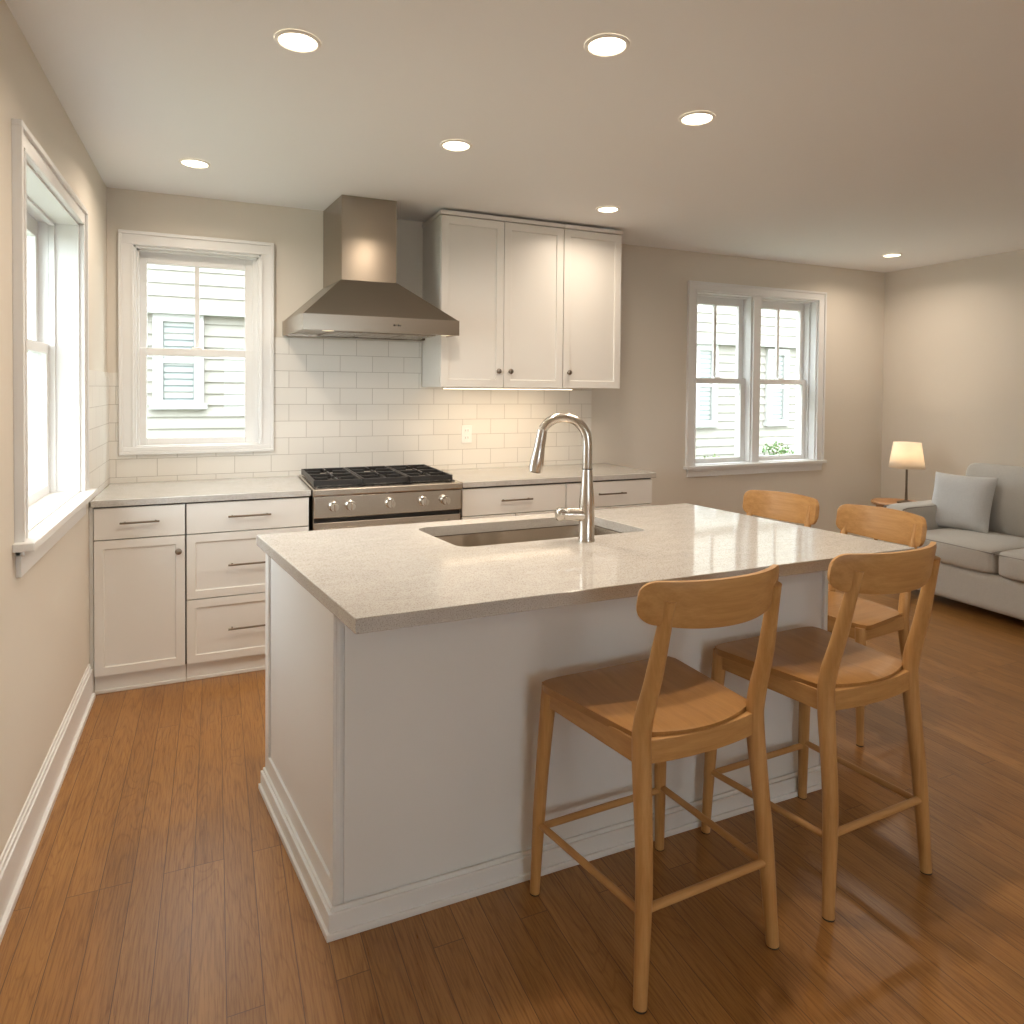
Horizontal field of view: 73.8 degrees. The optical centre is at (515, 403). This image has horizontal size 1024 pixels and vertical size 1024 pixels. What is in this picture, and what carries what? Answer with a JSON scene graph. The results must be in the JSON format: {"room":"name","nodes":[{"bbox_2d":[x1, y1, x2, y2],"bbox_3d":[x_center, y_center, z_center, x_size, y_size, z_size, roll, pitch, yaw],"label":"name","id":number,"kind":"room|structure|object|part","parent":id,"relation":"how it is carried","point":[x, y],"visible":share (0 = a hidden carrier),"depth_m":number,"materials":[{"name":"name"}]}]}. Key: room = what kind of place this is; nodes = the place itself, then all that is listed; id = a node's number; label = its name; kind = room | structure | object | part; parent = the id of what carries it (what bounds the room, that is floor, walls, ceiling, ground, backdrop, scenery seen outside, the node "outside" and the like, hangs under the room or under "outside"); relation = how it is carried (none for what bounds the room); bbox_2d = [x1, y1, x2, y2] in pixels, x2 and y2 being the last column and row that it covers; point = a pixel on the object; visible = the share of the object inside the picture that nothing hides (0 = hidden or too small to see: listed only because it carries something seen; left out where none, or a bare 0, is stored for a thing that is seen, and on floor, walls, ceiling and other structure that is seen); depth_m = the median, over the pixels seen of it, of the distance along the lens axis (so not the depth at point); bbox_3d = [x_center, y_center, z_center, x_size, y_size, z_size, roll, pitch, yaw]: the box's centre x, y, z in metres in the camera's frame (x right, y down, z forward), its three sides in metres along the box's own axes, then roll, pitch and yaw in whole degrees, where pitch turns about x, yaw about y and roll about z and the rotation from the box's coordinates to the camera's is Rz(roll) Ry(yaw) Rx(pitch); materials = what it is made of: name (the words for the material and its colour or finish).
{"room":"open-plan kitchen","nodes":[
{"label":"open-plan kitchen","id":0,"kind":"room"},
{"bbox_2d":[0,0,107,855],"bbox_3d":[-0.871,0.131,0.373,0.220,2.639,7.640,0,1,-24],"label":"wall","id":1,"kind":"structure","parent":0,"point":[45,612],"depth_m":2.20,"materials":[{"name":"beige paint"}]},
{"bbox_2d":[0,663,95,943],"bbox_3d":[-0.638,1.356,0.155,0.028,0.163,6.560,0,1,-24],"label":"baseboard","id":2,"kind":"structure","parent":1,"relation":"attached to","point":[17,856],"depth_m":2.21,"materials":[{"name":"white paint"}]},
{"bbox_2d":[11,118,97,577],"bbox_3d":[-1.753,-0.167,2.458,0.265,1.335,1.172,0,1,-24],"label":"window","id":3,"kind":"structure","parent":1,"relation":"in","point":[50,273],"depth_m":2.84,"materials":[{"name":"white paint"}]},
{"bbox_3d":[-1.824,-0.474,2.419,0.034,0.552,0.948,0,1,-24],"label":"sash","id":4,"kind":"part","parent":3,"relation":"part of","materials":[{"name":"white paint"}]},
{"bbox_3d":[-1.796,0.075,2.445,0.034,0.631,0.948,0,1,-24],"label":"sash","id":5,"kind":"part","parent":3,"relation":"part of","materials":[{"name":"clear glass"}]},
{"bbox_3d":[-1.710,0.403,2.491,0.160,0.031,1.172,0,1,-24],"label":"sill","id":6,"kind":"part","parent":3,"relation":"part of","materials":[{"name":"white paint"}]},
{"bbox_2d":[86,370,108,504],"bbox_3d":[-2.066,0.142,3.372,0.009,0.604,0.730,0,1,-24],"label":"backsplash","id":7,"kind":"structure","parent":1,"relation":"attached to","point":[98,380],"depth_m":3.37,"materials":[{"name":"tile"}]},
{"bbox_2d":[107,187,884,536],"bbox_3d":[0.499,0.045,5.028,6.040,2.639,0.220,0,1,-24],"label":"wall","id":8,"kind":"structure","parent":0,"point":[640,424],"depth_m":5.18,"materials":[{"name":"beige paint"}]},
{"bbox_2d":[118,229,273,454],"bbox_3d":[-1.837,-0.333,3.968,0.799,1.227,0.240,0,1,-24],"label":"window","id":9,"kind":"structure","parent":8,"relation":"in","point":[136,249],"depth_m":3.89,"materials":[{"name":"white paint"}]},
{"bbox_3d":[-1.855,-0.568,3.974,0.605,0.590,0.034,0,1,-24],"label":"sash","id":10,"kind":"part","parent":9,"relation":"part of","materials":[{"name":"white paint"}]},
{"bbox_3d":[-1.800,0.262,3.885,0.799,0.042,0.030,0,1,-24],"label":"sill","id":11,"kind":"part","parent":9,"relation":"part of","materials":[{"name":"white paint"}]},
{"bbox_3d":[-1.845,-0.040,3.952,0.605,0.549,0.034,0,1,-24],"label":"sash","id":12,"kind":"part","parent":9,"relation":"part of","materials":[{"name":"white paint"}]},
{"bbox_2d":[109,337,591,482],"bbox_3d":[-0.836,0.019,4.315,3.021,0.830,0.009,0,1,-24],"label":"backsplash","id":13,"kind":"structure","parent":8,"relation":"attached to","point":[338,403],"depth_m":4.27,"materials":[{"name":"tile"}]},
{"bbox_2d":[461,425,471,442],"bbox_3d":[-0.324,0.204,4.535,0.072,0.116,0.007,0,1,-24],"label":"power outlet","id":14,"kind":"object","parent":13,"relation":"attached to","point":[466,431],"visible":1,"depth_m":4.53,"materials":[{"name":"white plastic"}]},
{"bbox_2d":[282,195,458,340],"bbox_3d":[-0.853,-0.780,3.989,0.923,0.766,0.553,0,1,-24],"label":"range hood","id":15,"kind":"object","parent":8,"relation":"attached to","point":[360,297],"visible":0.98,"depth_m":3.84,"materials":[{"name":"silver metal"}]},
{"bbox_2d":[422,209,564,387],"bbox_3d":[-0.144,-0.626,4.372,0.823,1.047,0.430,0,1,-24],"label":"upper cabinet","id":16,"kind":"object","parent":8,"relation":"attached to","point":[501,278],"visible":1,"depth_m":4.20,"materials":[{"name":"white paint"}]},
{"bbox_3d":[-0.260,-0.608,4.131,0.401,1.018,0.019,0,1,-24],"label":"door","id":17,"kind":"part","parent":16,"relation":"part of","materials":[{"name":"white paint"}]},
{"bbox_3d":[-0.144,-1.138,4.372,0.823,0.024,0.407,0,1,-24],"label":"cornice","id":18,"kind":"part","parent":16,"relation":"part of","materials":[{"name":"white paint"}]},
{"bbox_2d":[442,387,572,389],"bbox_3d":[-0.034,-0.094,4.304,0.880,0.012,0.034,0,1,-24],"label":"light","id":19,"kind":"object","parent":16,"relation":"attached to","point":[442,387],"visible":0.96,"depth_m":4.29,"materials":[{"name":"white plastic"}]},
{"bbox_3d":[0.114,-0.608,4.295,0.410,1.018,0.019,0,1,-24],"label":"door","id":20,"kind":"part","parent":16,"relation":"part of","materials":[{"name":"white paint"}]},
{"bbox_2d":[562,224,622,388],"bbox_3d":[0.435,-0.627,4.627,0.437,1.047,0.430,0,1,-24],"label":"upper cabinet","id":21,"kind":"object","parent":8,"relation":"attached to","point":[592,256],"visible":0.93,"depth_m":4.46,"materials":[{"name":"white paint"}]},
{"bbox_3d":[0.434,-1.139,4.627,0.437,0.024,0.407,0,1,-24],"label":"cornice","id":22,"kind":"part","parent":21,"relation":"part of","materials":[{"name":"white paint"}]},
{"bbox_2d":[683,280,826,476],"bbox_3d":[1.944,-0.190,5.631,1.479,1.516,0.250,0,1,-24],"label":"window","id":23,"kind":"structure","parent":8,"relation":"in","point":[810,306],"depth_m":5.61,"materials":[{"name":"white paint"}]},
{"bbox_3d":[1.615,-0.515,5.536,0.566,0.704,0.034,0,1,-24],"label":"sash","id":24,"kind":"part","parent":23,"relation":"part of","materials":[{"name":"white paint"}]},
{"bbox_3d":[1.624,0.137,5.517,0.566,0.682,0.034,0,1,-24],"label":"sash","id":25,"kind":"part","parent":23,"relation":"part of","materials":[{"name":"clear glass"}]},
{"bbox_3d":[1.963,0.492,5.588,1.479,0.031,0.125,0,1,-24],"label":"sill","id":26,"kind":"part","parent":23,"relation":"part of","materials":[{"name":"white paint"}]},
{"bbox_3d":[2.231,-0.515,5.807,0.575,0.704,0.034,0,1,-24],"label":"sash","id":27,"kind":"part","parent":23,"relation":"part of","materials":[{"name":"white paint"}]},
{"bbox_3d":[2.240,0.137,5.788,0.575,0.682,0.034,0,1,-24],"label":"sash","id":28,"kind":"part","parent":23,"relation":"part of","materials":[{"name":"clear glass"}]},
{"bbox_2d":[0,589,1023,1023],"bbox_3d":[1.983,1.478,1.662,6.040,0.100,7.200,0,1,-24],"label":"floor","id":29,"kind":"structure","parent":0,"point":[161,885],"depth_m":1.89,"materials":[{"name":"brown wood"}]},
{"bbox_2d":[89,507,94,692],"bbox_3d":[-2.093,0.916,3.445,0.016,0.881,0.589,0,1,-24],"label":"strip","id":30,"kind":"object","parent":29,"relation":"on","point":[91,510],"visible":0.24,"depth_m":3.18,"materials":[{"name":"white paint"}]},
{"bbox_2d":[94,503,185,694],"bbox_3d":[-1.899,0.916,3.507,0.387,0.881,0.646,0,1,-24],"label":"base cabinet","id":31,"kind":"object","parent":29,"relation":"on","point":[140,550],"visible":0.94,"depth_m":3.25,"materials":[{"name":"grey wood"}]},
{"bbox_3d":[-1.783,0.563,3.243,0.381,0.147,0.019,0,1,-24],"label":"drawer","id":32,"kind":"part","parent":31,"relation":"part of","materials":[{"name":"white paint"}]},
{"bbox_3d":[-1.773,0.559,3.220,0.165,0.010,0.034,0,1,-24],"label":"handle","id":33,"kind":"part","parent":31,"relation":"part of","materials":[{"name":"brown metal"}]},
{"bbox_3d":[-1.625,0.714,3.289,0.031,0.031,0.031,0,1,-24],"label":"knob","id":34,"kind":"part","parent":31,"relation":"part of","materials":[{"name":"silver metal"}]},
{"bbox_2d":[186,496,308,680],"bbox_3d":[-1.456,0.916,3.703,0.579,0.881,0.646,0,1,-24],"label":"base cabinet","id":35,"kind":"object","parent":29,"relation":"on","point":[225,565],"visible":0.67,"depth_m":3.40,"materials":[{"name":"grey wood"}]},
{"bbox_2d":[90,476,310,507],"bbox_3d":[-1.635,0.458,3.626,0.982,0.032,0.626,0,1,-24],"label":"countertop","id":36,"kind":"structure","parent":35,"relation":"on","point":[184,491],"depth_m":3.49,"materials":[{"name":"stone"}]},
{"bbox_3d":[-1.345,1.119,3.450,0.573,0.312,0.019,0,1,-24],"label":"drawer","id":37,"kind":"part","parent":35,"relation":"part of","materials":[{"name":"white paint"}]},
{"bbox_3d":[-1.335,1.119,3.427,0.200,0.010,0.034,0,1,-24],"label":"handle","id":38,"kind":"part","parent":35,"relation":"part of","materials":[{"name":"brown metal"}]},
{"bbox_3d":[-1.332,0.800,3.420,0.200,0.010,0.034,0,1,-24],"label":"handle","id":39,"kind":"part","parent":35,"relation":"part of","materials":[{"name":"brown metal"}]},
{"bbox_3d":[-1.342,0.799,3.443,0.573,0.317,0.019,0,1,-24],"label":"drawer","id":40,"kind":"part","parent":35,"relation":"part of","materials":[{"name":"white paint"}]},
{"bbox_3d":[-1.340,0.562,3.438,0.573,0.147,0.019,0,1,-24],"label":"drawer","id":41,"kind":"part","parent":35,"relation":"part of","materials":[{"name":"white paint"}]},
{"bbox_3d":[-1.330,0.559,3.415,0.200,0.010,0.034,0,1,-24],"label":"handle","id":42,"kind":"part","parent":35,"relation":"part of","materials":[{"name":"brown metal"}]},
{"bbox_2d":[299,464,462,530],"bbox_3d":[-0.794,0.876,3.961,0.816,0.960,0.705,0,1,-24],"label":"range cooker","id":43,"kind":"object","parent":29,"relation":"on","point":[347,497],"visible":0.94,"depth_m":3.71,"materials":[{"name":"silver metal"}]},
{"bbox_3d":[-0.940,0.537,3.540,0.054,0.054,0.042,0,1,-24],"label":"knob","id":44,"kind":"part","parent":43,"relation":"part of","materials":[{"name":"silver metal"}]},
{"bbox_3d":[-0.862,0.537,3.575,0.054,0.054,0.042,0,1,-24],"label":"knob","id":45,"kind":"part","parent":43,"relation":"part of","materials":[{"name":"silver metal"}]},
{"bbox_2d":[312,469,454,487],"bbox_3d":[-0.803,0.433,3.981,0.756,0.006,0.565,0,1,-24],"label":"cooktop","id":46,"kind":"object","parent":43,"relation":"in","point":[433,479],"depth_m":3.77,"materials":[{"name":"black metal"}]},
{"bbox_3d":[-0.683,0.889,3.708,0.804,0.537,0.022,0,1,-24],"label":"oven door","id":47,"kind":"part","parent":43,"relation":"part of","materials":[{"name":"silver metal"}]},
{"bbox_3d":[-0.677,0.540,3.696,0.806,0.114,0.032,0,1,-24],"label":"control panel","id":48,"kind":"part","parent":43,"relation":"part of","materials":[{"name":"silver metal"}]},
{"bbox_3d":[-0.668,0.537,3.660,0.054,0.054,0.042,0,1,-24],"label":"knob","id":49,"kind":"part","parent":43,"relation":"part of","materials":[{"name":"silver metal"}]},
{"bbox_3d":[-0.498,0.537,3.735,0.054,0.054,0.042,0,1,-24],"label":"knob","id":50,"kind":"part","parent":43,"relation":"part of","materials":[{"name":"silver metal"}]},
{"bbox_3d":[-0.386,0.536,3.784,0.054,0.054,0.042,0,1,-24],"label":"knob","id":51,"kind":"part","parent":43,"relation":"part of","materials":[{"name":"silver metal"}]},
{"bbox_2d":[460,483,565,519],"bbox_3d":[-0.118,0.915,4.292,0.671,0.881,0.646,0,1,-24],"label":"base cabinet","id":52,"kind":"object","parent":29,"relation":"on","point":[530,499],"visible":0.21,"depth_m":4.01,"materials":[{"name":"grey wood"}]},
{"bbox_3d":[-0.159,0.962,3.968,0.330,0.624,0.019,0,1,-24],"label":"door","id":53,"kind":"part","parent":52,"relation":"part of","materials":[{"name":"white paint"}]},
{"bbox_3d":[0.008,0.564,4.004,0.200,0.010,0.034,0,1,-24],"label":"handle","id":54,"kind":"part","parent":52,"relation":"part of","materials":[{"name":"brown metal"}]},
{"bbox_3d":[0.148,0.961,4.103,0.330,0.624,0.019,0,1,-24],"label":"door","id":55,"kind":"part","parent":52,"relation":"part of","materials":[{"name":"white paint"}]},
{"bbox_2d":[441,463,655,487],"bbox_3d":[0.177,0.457,4.424,1.327,0.032,0.626,0,1,-24],"label":"countertop","id":56,"kind":"structure","parent":52,"relation":"on","point":[521,475],"depth_m":4.29,"materials":[{"name":"stone"}]},
{"bbox_2d":[258,553,827,942],"bbox_3d":[0.126,0.958,2.474,1.941,0.876,0.803,0,1,-24],"label":"kitchen island","id":57,"kind":"object","parent":29,"relation":"on","point":[397,783],"visible":0.47,"depth_m":1.98,"materials":[{"name":"white paint"}]},
{"bbox_3d":[-0.680,0.948,2.122,0.018,0.856,0.778,0,1,-33],"label":"panel","id":58,"kind":"part","parent":57,"relation":"part of","materials":[{"name":"white paint"}]},
{"bbox_3d":[0.123,1.356,2.481,1.941,0.078,0.801,0,1,-24],"label":"skirting","id":59,"kind":"part","parent":57,"relation":"part of","materials":[{"name":"white paint"}]},
{"bbox_2d":[256,503,914,633],"bbox_3d":[0.219,0.503,2.398,2.063,0.038,1.036,0,1,-24],"label":"island countertop","id":60,"kind":"structure","parent":57,"relation":"on","point":[386,577],"depth_m":2.14,"materials":[{"name":"stone"}]},
{"bbox_2d":[434,525,620,546],"bbox_3d":[0.062,0.618,2.596,0.854,0.202,0.413,0,1,-24],"label":"sink","id":61,"kind":"object","parent":60,"relation":"in","point":[569,531],"visible":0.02,"depth_m":2.77,"materials":[{"name":"silver metal"}]},
{"bbox_2d":[529,412,594,542],"bbox_3d":[0.159,0.258,2.384,0.239,0.451,0.121,1,1,10],"label":"kitchen faucet","id":62,"kind":"object","parent":60,"relation":"on","point":[585,514],"visible":1,"depth_m":2.38,"materials":[{"name":"silver metal"}]},
{"bbox_3d":[0.159,0.384,2.360,0.030,0.050,0.082,0,1,-17],"label":"handle lever","id":63,"kind":"part","parent":62,"relation":"part of","materials":[{"name":"silver metal"}]},
{"bbox_3d":[0.928,0.947,2.830,0.018,0.856,0.778,0,1,-33],"label":"panel","id":64,"kind":"part","parent":57,"relation":"part of","materials":[{"name":"white paint"}]},
{"bbox_2d":[565,478,651,509],"bbox_3d":[0.477,0.914,4.554,0.629,0.881,0.646,0,1,-24],"label":"base cabinet","id":65,"kind":"object","parent":29,"relation":"on","point":[623,493],"visible":0.21,"depth_m":4.30,"materials":[{"name":"grey wood"}]},
{"bbox_3d":[0.447,0.961,4.235,0.309,0.624,0.019,0,1,-24],"label":"door","id":66,"kind":"part","parent":65,"relation":"part of","materials":[{"name":"white paint"}]},
{"bbox_3d":[0.604,0.563,4.266,0.200,0.010,0.034,0,1,-24],"label":"handle","id":67,"kind":"part","parent":65,"relation":"part of","materials":[{"name":"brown metal"}]},
{"bbox_3d":[0.734,0.961,4.361,0.309,0.624,0.019,0,1,-24],"label":"door","id":68,"kind":"part","parent":65,"relation":"part of","materials":[{"name":"white paint"}]},
{"bbox_2d":[530,564,781,1013],"bbox_3d":[0.384,0.904,1.825,0.506,1.013,0.531,0,1,-26],"label":"counter stool","id":69,"kind":"object","parent":29,"relation":"on","point":[658,709],"visible":1,"depth_m":1.73,"materials":[{"name":"brown wood"}]},
{"bbox_3d":[0.080,1.101,1.943,0.075,0.604,0.040,1,1,27],"label":"leg","id":70,"kind":"part","parent":69,"relation":"part of","materials":[{"name":"brown wood"}]},
{"bbox_3d":[0.356,0.801,1.854,0.460,0.031,0.403,0,1,-26],"label":"seat","id":71,"kind":"part","parent":69,"relation":"part of","materials":[{"name":"brown wood"}]},
{"bbox_3d":[0.311,0.928,1.596,0.070,0.969,0.119,0,1,-26],"label":"leg","id":72,"kind":"part","parent":69,"relation":"part of","materials":[{"name":"brown wood"}]},
{"bbox_3d":[0.451,1.100,2.124,0.044,0.604,0.068,1,1,4],"label":"leg","id":73,"kind":"part","parent":69,"relation":"part of","materials":[{"name":"brown wood"}]},
{"bbox_3d":[0.489,0.462,1.623,0.440,0.118,0.096,0,1,-26],"label":"backrest","id":74,"kind":"part","parent":69,"relation":"part of","materials":[{"name":"brown wood"}]},
{"bbox_3d":[0.633,0.927,1.754,0.092,0.969,0.100,1,1,28],"label":"leg","id":75,"kind":"part","parent":69,"relation":"part of","materials":[{"name":"brown wood"}]},
{"bbox_2d":[743,490,818,526],"bbox_3d":[1.246,0.930,3.519,0.488,0.906,0.476,0,1,-37],"label":"counter stool","id":76,"kind":"object","parent":29,"relation":"on","point":[783,506],"visible":0.26,"depth_m":3.64,"materials":[{"name":"brown wood"}]},
{"bbox_3d":[1.254,0.944,3.760,0.132,0.863,0.075,0,1,-23],"label":"leg","id":77,"kind":"part","parent":76,"relation":"part of","materials":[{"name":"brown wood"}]},
{"bbox_3d":[1.476,0.953,3.454,0.129,0.862,0.070,0,1,-37],"label":"leg","id":78,"kind":"part","parent":76,"relation":"part of","materials":[{"name":"brown wood"}]},
{"bbox_2d":[701,541,940,922],"bbox_3d":[0.952,0.903,2.103,0.506,1.013,0.531,0,1,-26],"label":"counter stool","id":79,"kind":"object","parent":29,"relation":"on","point":[827,672],"visible":0.96,"depth_m":2.00,"materials":[{"name":"brown wood"}]},
{"bbox_3d":[0.648,1.099,2.222,0.075,0.604,0.040,1,1,27],"label":"leg","id":80,"kind":"part","parent":79,"relation":"part of","materials":[{"name":"brown wood"}]},
{"bbox_3d":[1.019,1.099,2.402,0.044,0.604,0.068,1,1,4],"label":"leg","id":81,"kind":"part","parent":79,"relation":"part of","materials":[{"name":"brown wood"}]},
{"bbox_3d":[0.924,0.800,2.132,0.460,0.031,0.403,0,1,-26],"label":"seat","id":82,"kind":"part","parent":79,"relation":"part of","materials":[{"name":"brown wood"}]},
{"bbox_3d":[0.879,0.927,1.874,0.070,0.969,0.119,0,1,-26],"label":"leg","id":83,"kind":"part","parent":79,"relation":"part of","materials":[{"name":"brown wood"}]},
{"bbox_3d":[1.057,0.461,1.901,0.440,0.118,0.096,0,1,-26],"label":"backrest","id":84,"kind":"part","parent":79,"relation":"part of","materials":[{"name":"brown wood"}]},
{"bbox_3d":[1.201,0.926,2.033,0.092,0.969,0.100,1,1,28],"label":"leg","id":85,"kind":"part","parent":79,"relation":"part of","materials":[{"name":"brown wood"}]},
{"bbox_2d":[827,504,926,746],"bbox_3d":[1.515,0.941,3.083,0.488,0.906,0.476,0,1,-28],"label":"counter stool","id":86,"kind":"object","parent":29,"relation":"on","point":[871,619],"visible":0.56,"depth_m":3.02,"materials":[{"name":"brown wood"}]},
{"bbox_3d":[1.560,0.956,3.320,0.132,0.863,0.075,0,1,-14],"label":"leg","id":87,"kind":"part","parent":86,"relation":"part of","materials":[{"name":"brown wood"}]},
{"bbox_3d":[1.416,1.160,2.807,0.042,0.473,0.068,1,1,29],"label":"leg","id":88,"kind":"part","parent":86,"relation":"part of","materials":[{"name":"brown wood"}]},
{"bbox_3d":[1.474,0.918,3.063,0.354,0.031,0.460,0,1,-28],"label":"seat","id":89,"kind":"part","parent":86,"relation":"part of","materials":[{"name":"brown wood"}]},
{"bbox_3d":[1.698,0.562,3.150,0.100,0.148,0.439,0,1,-28],"label":"backrest","id":90,"kind":"part","parent":86,"relation":"part of","materials":[{"name":"brown wood"}]},
{"bbox_3d":[1.732,0.965,2.983,0.129,0.862,0.070,0,1,-28],"label":"leg","id":91,"kind":"part","parent":86,"relation":"part of","materials":[{"name":"brown wood"}]},
{"bbox_2d":[871,498,915,539],"bbox_3d":[3.070,1.074,5.497,0.376,0.568,0.376,0,1,-24],"label":"side table","id":92,"kind":"object","parent":29,"relation":"on","point":[879,502],"visible":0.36,"depth_m":5.50,"materials":[{"name":"brown wood"}]},
{"bbox_2d":[888,441,925,502],"bbox_3d":[3.106,0.550,5.412,0.256,0.483,0.256,0,1,-24],"label":"table lamp","id":93,"kind":"object","parent":92,"relation":"on","point":[904,455],"visible":0.93,"depth_m":5.33,"materials":[{"name":"beige fabric"}]},
{"bbox_3d":[3.106,0.615,5.414,0.022,0.312,0.022,0,1,-24],"label":"stem","id":94,"kind":"part","parent":93,"relation":"part of","materials":[{"name":"brown metal"}]},
{"bbox_3d":[3.107,0.410,5.410,0.256,0.202,0.256,0,1,-24],"label":"lamp shade","id":95,"kind":"part","parent":93,"relation":"part of","materials":[{"name":"fabric"}]},
{"bbox_2d":[884,463,1023,619],"bbox_3d":[3.556,0.920,4.166,1.022,0.938,2.180,0,1,-24],"label":"sofa","id":96,"kind":"object","parent":29,"relation":"on","point":[978,569],"visible":0.7,"depth_m":4.50,"materials":[{"name":"grey fabric"}]},
{"bbox_3d":[3.146,1.011,5.086,0.970,0.568,0.170,0,1,-24],"label":"arm","id":97,"kind":"part","parent":96,"relation":"part of","materials":[{"name":"grey fabric"}]},
{"bbox_2d":[931,472,997,532],"bbox_3d":[3.198,0.709,4.894,0.210,0.390,0.413,0,1,-34],"label":"throw pillow","id":98,"kind":"object","parent":96,"relation":"on","point":[962,502],"visible":0.95,"depth_m":4.82,"materials":[{"name":"fabric"}]},
{"bbox_2d":[907,528,1023,573],"bbox_3d":[3.144,0.990,4.656,0.664,0.198,0.606,0,1,-24],"label":"seat cushion","id":99,"kind":"object","parent":96,"relation":"on","point":[960,551],"depth_m":4.47,"materials":[{"name":"grey fabric"}]},
{"bbox_2d":[966,463,1023,536],"bbox_3d":[3.508,0.687,4.809,0.248,0.499,0.606,0,1,-24],"label":"cushion","id":100,"kind":"object","parent":96,"relation":"on","point":[1007,509],"depth_m":4.75,"materials":[{"name":"grey fabric"}]},
{"bbox_2d":[999,548,1023,582],"bbox_3d":[3.390,1.004,4.098,0.664,0.198,0.606,0,1,-24],"label":"seat cushion","id":101,"kind":"object","parent":96,"relation":"on","point":[1011,560],"depth_m":4.16,"materials":[{"name":"grey fabric"}]},
{"bbox_2d":[5,0,1023,272],"bbox_3d":[2.005,-1.140,1.607,6.040,0.100,7.200,0,1,-24],"label":"ceiling","id":102,"kind":"structure","parent":0,"point":[848,134],"depth_m":2.62,"materials":[{"name":"white paint"}]},
{"bbox_2d":[179,158,210,168],"bbox_3d":[-1.539,-1.151,3.273,0.140,0.006,0.140,0,1,-24],"label":"recessed light","id":103,"kind":"object","parent":102,"relation":"in","point":[189,162],"visible":1,"depth_m":3.27,"materials":[{"name":"white plastic"}]},
{"bbox_2d":[274,29,320,52],"bbox_3d":[-0.673,-1.120,2.112,0.140,0.006,0.140,0,1,-24],"label":"recessed light","id":104,"kind":"object","parent":102,"relation":"in","point":[294,40],"visible":1,"depth_m":2.10,"materials":[{"name":"white plastic"}]},
{"bbox_2d":[440,139,471,150],"bbox_3d":[-0.261,-1.135,3.002,0.140,0.006,0.140,0,1,-24],"label":"recessed light","id":105,"kind":"object","parent":102,"relation":"in","point":[452,144],"visible":1,"depth_m":3.00,"materials":[{"name":"white plastic"}]},
{"bbox_2d":[585,33,629,56],"bbox_3d":[0.285,-1.112,2.121,0.140,0.006,0.140,0,1,-24],"label":"recessed light","id":106,"kind":"object","parent":102,"relation":"in","point":[608,44],"visible":1,"depth_m":2.11,"materials":[{"name":"white plastic"}]},
{"bbox_2d":[596,206,619,212],"bbox_3d":[0.548,-1.150,4.041,0.140,0.006,0.140,0,1,-24],"label":"recessed light","id":107,"kind":"object","parent":102,"relation":"in","point":[605,209],"visible":1,"depth_m":4.04,"materials":[{"name":"white plastic"}]},
{"bbox_2d":[679,111,714,125],"bbox_3d":[0.714,-1.120,2.682,0.140,0.006,0.140,0,1,-24],"label":"recessed light","id":108,"kind":"object","parent":102,"relation":"in","point":[695,118],"visible":1,"depth_m":2.68,"materials":[{"name":"white plastic"}]},
{"bbox_2d":[882,253,901,256],"bbox_3d":[2.941,-1.156,5.325,0.140,0.006,0.140,0,1,-24],"label":"recessed light","id":109,"kind":"object","parent":102,"relation":"in","point":[891,254],"visible":1,"depth_m":5.32,"materials":[{"name":"white plastic"}]},
{"bbox_2d":[881,249,1023,500],"bbox_3d":[4.859,0.127,2.895,0.220,2.639,7.640,0,1,-24],"label":"wall","id":110,"kind":"structure","parent":0,"point":[953,357],"depth_m":5.55,"materials":[{"name":"beige paint"}]},
{"label":"outside","id":111,"kind":"structure","parent":0,"visible":0},
{"bbox_3d":[1.829,1.769,4.443,32.000,0.200,30.000,0,1,-24],"label":"ground","id":112,"kind":"structure","parent":111,"visible":0},
{"bbox_2d":[147,264,244,437],"bbox_3d":[-5.197,-0.568,5.757,10.200,4.300,0.430,0,1,-24],"label":"house","id":113,"kind":"structure","parent":112,"relation":"on","point":[187,396],"depth_m":6.54,"materials":[{"name":"white wood"}]},
{"bbox_3d":[-3.220,-0.405,6.521,0.265,0.745,0.008,0,1,-24],"label":"pane","id":114,"kind":"part","parent":113,"relation":"part of","materials":[{"name":"grey"}]},
{"bbox_2d":[164,321,193,397],"bbox_3d":[-3.216,-0.416,6.511,0.255,0.727,0.008,0,1,-24],"label":"blind","id":115,"kind":"object","parent":113,"relation":"hanging from","point":[178,370],"depth_m":6.51,"materials":[{"name":"grey"}]},
{"bbox_2d":[695,304,796,457],"bbox_3d":[4.138,-0.576,9.866,7.400,4.300,0.430,0,1,-24],"label":"house","id":116,"kind":"structure","parent":112,"relation":"on","point":[715,403],"depth_m":9.24,"materials":[{"name":"white wood"}]},
{"bbox_3d":[2.501,-0.237,9.044,0.220,0.930,0.008,0,1,-24],"label":"pane","id":117,"kind":"part","parent":116,"relation":"part of","materials":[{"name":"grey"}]},
{"bbox_2d":[699,350,711,418],"bbox_3d":[2.505,-0.249,9.034,0.210,0.913,0.008,0,1,-24],"label":"shutter","id":118,"kind":"object","parent":116,"relation":"hanging from","point":[705,356],"depth_m":9.04,"materials":[{"name":"grey"}]},
{"bbox_3d":[3.654,-0.223,9.552,0.220,0.900,0.008,0,1,-24],"label":"pane","id":119,"kind":"part","parent":116,"relation":"part of","materials":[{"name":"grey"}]},
{"bbox_2d":[772,357,782,417],"bbox_3d":[3.658,-0.219,9.543,0.210,0.851,0.008,0,1,-24],"label":"shutter","id":120,"kind":"object","parent":116,"relation":"hanging from","point":[777,389],"depth_m":9.55,"materials":[{"name":"grey"}]},
{"bbox_2d":[762,441,793,454],"bbox_3d":[3.399,1.031,8.881,0.676,1.121,0.667,0,1,-24],"label":"shrub","id":121,"kind":"object","parent":112,"relation":"on","point":[784,451],"visible":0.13,"depth_m":8.83,"materials":[{"name":"green plant"}]}
]}

